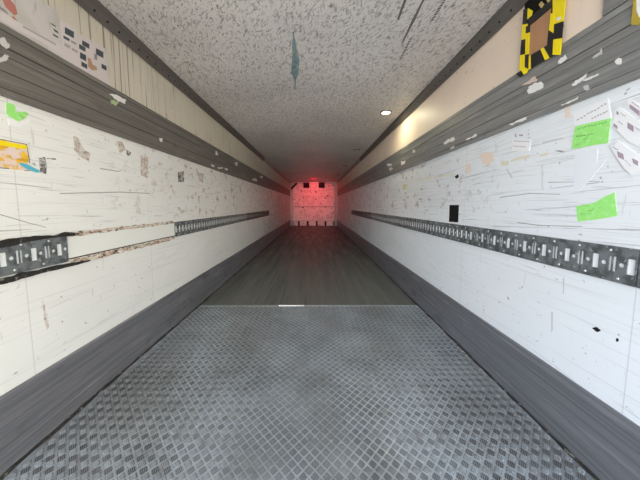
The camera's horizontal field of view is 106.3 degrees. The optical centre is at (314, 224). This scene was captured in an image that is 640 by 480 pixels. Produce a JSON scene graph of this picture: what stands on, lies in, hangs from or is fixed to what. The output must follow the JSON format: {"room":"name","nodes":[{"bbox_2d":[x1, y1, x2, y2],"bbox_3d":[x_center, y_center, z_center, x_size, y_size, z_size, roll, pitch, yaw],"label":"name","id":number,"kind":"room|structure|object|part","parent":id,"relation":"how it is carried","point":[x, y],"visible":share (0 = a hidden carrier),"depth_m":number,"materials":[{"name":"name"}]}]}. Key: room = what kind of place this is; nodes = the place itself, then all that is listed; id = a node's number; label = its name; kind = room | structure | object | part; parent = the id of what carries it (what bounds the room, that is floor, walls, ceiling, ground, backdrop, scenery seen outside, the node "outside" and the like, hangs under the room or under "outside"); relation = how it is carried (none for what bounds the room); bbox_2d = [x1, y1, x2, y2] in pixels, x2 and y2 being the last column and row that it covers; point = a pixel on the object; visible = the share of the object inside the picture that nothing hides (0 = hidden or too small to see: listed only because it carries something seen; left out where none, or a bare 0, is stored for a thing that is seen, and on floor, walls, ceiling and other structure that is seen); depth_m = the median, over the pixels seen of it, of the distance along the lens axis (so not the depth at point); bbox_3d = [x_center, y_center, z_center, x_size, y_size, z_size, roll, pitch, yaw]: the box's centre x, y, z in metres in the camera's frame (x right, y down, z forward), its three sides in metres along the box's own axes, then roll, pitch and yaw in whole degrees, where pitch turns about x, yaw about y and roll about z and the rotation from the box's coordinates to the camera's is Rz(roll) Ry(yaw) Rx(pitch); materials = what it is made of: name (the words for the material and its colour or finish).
{"room":"cargo space","nodes":[
{"label":"cargo space","id":0,"kind":"room"},
{"bbox_2d":[0,0,289,395],"bbox_3d":[-1.323,-0.503,5.668,0.063,2.275,13.780,0,5,0],"label":"wall","id":1,"kind":"structure","parent":0,"point":[89,178],"depth_m":1.50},
{"bbox_2d":[6,102,27,121],"bbox_3d":[-1.295,-0.485,1.045,0.001,0.070,0.080,0,5,0],"label":"label","id":2,"kind":"object","parent":1,"relation":"attached to","point":[11,111],"visible":1,"depth_m":1.03,"materials":[{"name":"green paper"}]},
{"bbox_2d":[7,118,30,126],"bbox_3d":[-1.295,-0.451,1.053,0.001,0.054,0.088,0,5,0],"label":"label","id":3,"kind":"object","parent":1,"relation":"attached to","point":[11,122],"visible":1,"depth_m":1.04,"materials":[{"name":"paper"}]},
{"bbox_2d":[0,139,39,172],"bbox_3d":[-1.294,-0.298,1.031,0.003,0.124,0.183,0,5,0],"label":"label","id":4,"kind":"object","parent":1,"relation":"attached to","point":[12,153],"depth_m":1.03,"materials":[{"name":"paper"}]},
{"bbox_3d":[-1.293,-0.259,1.087,0.001,0.036,0.078,0,5,0],"label":"blue tape strip","id":5,"kind":"part","parent":4,"relation":"part of","materials":[{"name":"blue plastic"}]},
{"bbox_2d":[0,0,62,57],"bbox_3d":[-1.291,-0.949,1.089,0.002,0.229,0.267,0,5,0],"label":"poster","id":6,"kind":"object","parent":1,"relation":"attached to","point":[35,20],"visible":1,"depth_m":1.11,"materials":[{"name":"grey paper"}]},
{"bbox_2d":[3,0,16,14],"bbox_3d":[-1.291,-0.926,1.017,0.001,0.055,0.048,0,5,0],"label":"print","id":7,"kind":"object","parent":6,"relation":"attached to","point":[9,6],"depth_m":1.02},
{"bbox_2d":[0,232,89,284],"bbox_3d":[-1.290,0.163,0.847,0.010,0.188,1.060,0,5,0],"label":"rail","id":8,"kind":"object","parent":1,"relation":"attached to","point":[19,255],"visible":1,"depth_m":1.09,"materials":[{"name":"metal"}]},
{"bbox_3d":[-1.292,0.162,0.784,0.007,0.137,0.935,0,5,0],"label":"plate","id":9,"kind":"part","parent":8,"relation":"part of","materials":[{"name":"metal"}]},
{"bbox_2d":[61,20,80,68],"bbox_3d":[-1.291,-0.955,1.267,0.002,0.217,0.093,0,5,0],"label":"sheet","id":10,"kind":"object","parent":1,"relation":"attached to","point":[69,34],"visible":1,"depth_m":1.27,"materials":[{"name":"white paper"}]},
{"bbox_2d":[78,33,96,77],"bbox_3d":[-1.291,-0.960,1.366,0.002,0.211,0.104,0,5,0],"label":"sheet","id":11,"kind":"object","parent":1,"relation":"attached to","point":[85,45],"visible":1,"depth_m":1.36,"materials":[{"name":"white paper"}]},
{"bbox_2d":[92,41,109,84],"bbox_3d":[-1.291,-0.973,1.448,0.001,0.222,0.106,0,5,0],"label":"sheet","id":12,"kind":"object","parent":1,"relation":"attached to","point":[98,51],"visible":1,"depth_m":1.45,"materials":[{"name":"white paper"}]},
{"bbox_2d":[67,221,174,262],"bbox_3d":[-1.293,0.087,1.731,0.004,0.180,0.955,0,5,0],"label":"strip","id":13,"kind":"object","parent":1,"relation":"attached to","point":[85,246],"visible":1,"depth_m":1.55,"materials":[{"name":"plastic"}]},
{"bbox_2d":[0,22,289,195],"bbox_3d":[-1.288,-1.071,5.620,0.015,0.297,13.780,0,5,0],"label":"trim","id":14,"kind":"structure","parent":1,"relation":"attached to","point":[31,74],"depth_m":1.37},
{"bbox_2d":[0,220,290,479],"bbox_3d":[-1.287,0.468,5.749,0.016,0.325,13.780,0,5,0],"label":"baseboard","id":15,"kind":"structure","parent":1,"relation":"attached to","point":[30,411],"depth_m":1.38,"materials":[{"name":"metal"}]},
{"bbox_3d":[-1.294,-1.418,5.591,0.003,0.440,13.780,0,5,0],"label":"panel","id":16,"kind":"part","parent":1,"relation":"part of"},
{"bbox_2d":[74,0,264,160],"bbox_3d":[-1.266,-1.325,2.347,0.053,0.080,7.300,0,5,0],"label":"trim","id":17,"kind":"structure","parent":1,"relation":"attached to","point":[94,8],"depth_m":1.82,"materials":[{"name":"grey metal"}]},
{"bbox_2d":[174,218,205,236],"bbox_3d":[-1.290,0.015,2.525,0.010,0.137,0.630,0,5,0],"label":"rail","id":18,"kind":"object","parent":1,"relation":"attached to","point":[181,228],"visible":1,"depth_m":2.46,"materials":[{"name":"metal"}]},
{"bbox_2d":[206,213,246,229],"bbox_3d":[-1.290,-0.084,3.701,0.010,0.137,1.710,0,5,0],"label":"rail","id":19,"kind":"object","parent":1,"relation":"attached to","point":[213,222],"visible":1,"depth_m":3.42,"materials":[{"name":"metal"}]},
{"bbox_2d":[247,211,268,219],"bbox_3d":[-1.292,-0.247,5.654,0.007,0.137,2.190,0,5,0],"label":"rail","id":20,"kind":"object","parent":1,"relation":"attached to","point":[253,215],"visible":1,"depth_m":5.30,"materials":[{"name":"metal"}]},
{"bbox_2d":[264,158,290,182],"bbox_3d":[-1.266,-1.902,9.214,0.053,0.080,6.479,0,5,0],"label":"trim","id":21,"kind":"structure","parent":1,"relation":"attached to","point":[266,161],"depth_m":7.65,"materials":[{"name":"grey metal"}]},
{"bbox_2d":[98,0,506,181],"bbox_3d":[-0.070,-1.669,5.600,2.570,0.061,13.840,0,5,0],"label":"ceiling","id":22,"kind":"structure","parent":0,"point":[307,84],"depth_m":1.89,"materials":[{"name":"grey paint"}]},
{"bbox_2d":[380,110,391,114],"bbox_3d":[0.894,-1.416,3.023,0.140,0.014,0.140,0,5,0],"label":"recessed light","id":23,"kind":"object","parent":22,"relation":"in","point":[384,112],"visible":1,"depth_m":3.00,"materials":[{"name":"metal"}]},
{"bbox_2d":[202,226,415,304],"bbox_3d":[-0.070,0.501,7.664,2.570,0.058,10.090,0,5,0],"label":"floor","id":24,"kind":"structure","parent":0,"point":[305,265],"depth_m":3.74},
{"bbox_2d":[3,305,593,479],"bbox_3d":[-0.070,1.060,0.782,2.412,0.036,3.782,0,5,0],"label":"floor plate","id":25,"kind":"object","parent":24,"relation":"on","point":[231,392],"visible":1,"depth_m":1.30,"materials":[{"name":"metal"}]},
{"bbox_2d":[290,183,336,222],"bbox_3d":[-0.070,-1.082,12.557,2.450,2.275,0.073,0,5,0],"label":"wall","id":26,"kind":"structure","parent":0,"point":[313,203],"depth_m":12.53,"materials":[{"name":"metal"}]},
{"bbox_2d":[290,184,292,225],"bbox_3d":[-1.228,-1.038,12.507,0.126,2.195,0.059,0,5,0],"label":"trim","id":27,"kind":"structure","parent":26,"relation":"attached to","point":[291,185],"depth_m":12.48,"materials":[{"name":"metal"}]},
{"bbox_2d":[303,182,308,187],"bbox_3d":[-0.445,-2.052,12.363,0.310,0.270,0.173,0,5,0],"label":"block","id":28,"kind":"object","parent":26,"relation":"attached to","point":[305,184],"visible":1,"depth_m":12.28,"materials":[{"name":"black rubber"}]},
{"bbox_2d":[293,221,333,225],"bbox_3d":[-0.070,-0.087,12.574,2.170,0.280,0.084,0,5,0],"label":"sill","id":29,"kind":"structure","parent":26,"relation":"attached to","point":[295,223],"depth_m":12.54,"materials":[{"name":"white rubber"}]},
{"bbox_3d":[-0.620,-0.077,12.567,0.360,0.230,0.058,0,5,0],"label":"sill panel","id":30,"kind":"part","parent":29,"relation":"part of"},
{"bbox_3d":[-0.145,-0.077,12.567,0.370,0.230,0.058,0,5,0],"label":"sill panel","id":31,"kind":"part","parent":29,"relation":"part of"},
{"bbox_3d":[0.320,-0.077,12.567,0.360,0.230,0.058,0,5,0],"label":"sill panel","id":32,"kind":"part","parent":29,"relation":"part of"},
{"bbox_3d":[0.780,-0.077,12.567,0.360,0.230,0.058,0,5,0],"label":"sill panel","id":33,"kind":"part","parent":29,"relation":"part of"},
{"bbox_2d":[291,182,335,183],"bbox_3d":[-0.070,-2.171,12.411,2.330,0.079,0.059,0,5,0],"label":"trim","id":34,"kind":"structure","parent":26,"relation":"attached to","point":[291,182],"depth_m":12.38,"materials":[{"name":"metal"}]},
{"bbox_2d":[319,182,324,187],"bbox_3d":[0.345,-2.052,12.363,0.310,0.270,0.173,0,5,0],"label":"block","id":35,"kind":"object","parent":26,"relation":"attached to","point":[321,184],"visible":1,"depth_m":12.28,"materials":[{"name":"black rubber"}]},
{"bbox_2d":[334,184,336,225],"bbox_3d":[1.088,-1.038,12.507,0.126,2.195,0.059,0,5,0],"label":"trim","id":36,"kind":"structure","parent":26,"relation":"attached to","point":[335,223],"depth_m":12.48,"materials":[{"name":"metal"}]},
{"bbox_2d":[337,0,639,425],"bbox_3d":[1.183,-0.503,5.668,0.063,2.275,13.780,0,5,0],"label":"wall","id":37,"kind":"structure","parent":0,"point":[585,327],"depth_m":1.34,"materials":[{"name":"white plastic"}]},
{"bbox_2d":[336,159,360,182],"bbox_3d":[1.125,-1.902,9.214,0.053,0.080,6.479,0,5,0],"label":"trim","id":38,"kind":"structure","parent":37,"relation":"attached to","point":[358,161],"depth_m":7.73,"materials":[{"name":"grey metal"}]},
{"bbox_2d":[351,210,370,218],"bbox_3d":[1.151,-0.298,6.252,0.007,0.137,2.690,0,5,0],"label":"rail","id":39,"kind":"object","parent":37,"relation":"attached to","point":[353,212],"visible":1,"depth_m":5.87,"materials":[{"name":"metal"}]},
{"bbox_2d":[371,213,399,225],"bbox_3d":[1.150,-0.116,4.085,0.010,0.137,1.640,0,5,0],"label":"rail","id":40,"kind":"object","parent":37,"relation":"attached to","point":[389,219],"visible":1,"depth_m":3.83,"materials":[{"name":"metal"}]},
{"bbox_2d":[399,217,473,244],"bbox_3d":[1.150,0.017,2.505,0.010,0.137,1.510,0,5,0],"label":"rail","id":41,"kind":"object","parent":37,"relation":"attached to","point":[455,232],"visible":1,"depth_m":2.18,"materials":[{"name":"metal"}]},
{"bbox_2d":[359,0,527,160],"bbox_3d":[1.125,-1.325,2.347,0.053,0.080,7.300,0,5,0],"label":"trim","id":42,"kind":"structure","parent":37,"relation":"attached to","point":[509,8],"depth_m":1.82,"materials":[{"name":"grey metal"}]},
{"bbox_2d":[449,205,458,221],"bbox_3d":[1.155,-0.095,1.998,0.001,0.144,0.136,0,5,0],"label":"square","id":43,"kind":"object","parent":37,"relation":"attached to","point":[453,209],"visible":1,"depth_m":2.00,"materials":[{"name":"plastic"}]},
{"bbox_3d":[1.153,-1.511,6.697,0.003,0.440,11.560,0,5,0],"label":"panel","id":44,"kind":"part","parent":37,"relation":"part of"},
{"bbox_2d":[337,220,639,479],"bbox_3d":[1.147,0.468,5.749,0.016,0.325,13.780,0,5,0],"label":"baseboard","id":45,"kind":"structure","parent":37,"relation":"attached to","point":[607,442],"depth_m":1.22,"materials":[{"name":"metal"}]},
{"bbox_2d":[337,0,639,195],"bbox_3d":[1.148,-1.071,5.620,0.015,0.297,13.780,0,5,0],"label":"trim","id":46,"kind":"structure","parent":37,"relation":"attached to","point":[604,56],"depth_m":1.20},
{"bbox_2d":[511,139,530,150],"bbox_3d":[1.154,-0.452,1.346,0.003,0.098,0.130,0,5,0],"label":"label","id":47,"kind":"object","parent":37,"relation":"attached to","point":[517,144],"visible":1,"depth_m":1.34,"materials":[{"name":"paper"}]},
{"bbox_2d":[516,0,565,76],"bbox_3d":[1.139,-1.030,1.210,0.026,0.470,0.253,0,5,0],"label":"board","id":48,"kind":"object","parent":37,"relation":"attached to","point":[543,20],"visible":1,"depth_m":1.21,"materials":[{"name":"plywood"},{"name":"plastic adhesive tape"}]},
{"bbox_2d":[473,227,639,286],"bbox_3d":[1.150,0.118,1.299,0.010,0.137,0.890,0,5,0],"label":"rail","id":49,"kind":"object","parent":37,"relation":"attached to","point":[616,264],"visible":1,"depth_m":1.08,"materials":[{"name":"metal"}]},
{"bbox_2d":[574,149,605,191],"bbox_3d":[1.155,-0.229,1.014,0.001,0.174,0.118,0,5,0],"label":"paper","id":50,"kind":"object","parent":37,"relation":"attached to","point":[586,165],"visible":1,"depth_m":1.03,"materials":[{"name":"white paper"}]},
{"bbox_2d":[572,118,610,148],"bbox_3d":[1.152,-0.380,1.007,0.003,0.103,0.137,0,5,0],"label":"label","id":51,"kind":"object","parent":37,"relation":"attached to","point":[594,133],"visible":1,"depth_m":1.00,"materials":[{"name":"green paper"}]},
{"bbox_2d":[573,99,610,125],"bbox_3d":[1.154,-0.464,1.003,0.003,0.078,0.143,0,5,0],"label":"handwritten note","id":52,"kind":"object","parent":37,"relation":"attached to","point":[601,110],"visible":1,"depth_m":0.99,"materials":[{"name":"white paper"}]},
{"bbox_2d":[576,192,616,220],"bbox_3d":[1.155,-0.071,0.988,0.001,0.122,0.147,0,5,0],"label":"label","id":53,"kind":"object","parent":37,"relation":"attached to","point":[605,207],"visible":1,"depth_m":0.97,"materials":[{"name":"green paper"}]},
{"bbox_2d":[602,0,628,16],"bbox_3d":[1.148,-0.905,-0.166,0.014,0.340,2.220,0,5,0],"label":"trim","id":54,"kind":"structure","parent":37,"relation":"attached to","point":[609,6],"depth_m":0.93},
{"bbox_2d":[610,141,639,173],"bbox_3d":[1.152,-0.251,0.880,0.002,0.131,0.122,0,5,0],"label":"label","id":55,"kind":"object","parent":37,"relation":"attached to","point":[629,159],"visible":1,"depth_m":0.89,"materials":[{"name":"white paper"}]},
{"bbox_2d":[612,107,639,145],"bbox_3d":[1.153,-0.349,0.875,0.003,0.188,0.122,0,5,0],"label":"label","id":56,"kind":"object","parent":37,"relation":"attached to","point":[628,126],"visible":1,"depth_m":0.89,"materials":[{"name":"white paper"}]},
{"bbox_2d":[627,98,639,115],"bbox_3d":[1.154,-0.406,0.855,0.002,0.115,0.074,0,5,0],"label":"label","id":57,"kind":"object","parent":37,"relation":"attached to","point":[634,106],"visible":1,"depth_m":0.87,"materials":[{"name":"white paper"}]},
{"bbox_2d":[631,0,639,24],"bbox_3d":[1.139,-0.781,0.827,0.004,0.157,0.072,0,5,0],"label":"holder","id":58,"kind":"object","parent":37,"relation":"attached to","point":[635,19],"visible":1,"depth_m":0.85,"materials":[{"name":"yellow plastic"}]},
{"bbox_2d":[637,262,639,288],"bbox_3d":[1.150,0.178,0.585,0.010,0.137,0.535,0,5,0],"label":"rail","id":59,"kind":"object","parent":37,"relation":"attached to","point":[638,280],"visible":1,"depth_m":0.85,"materials":[{"name":"metal"}]}
]}

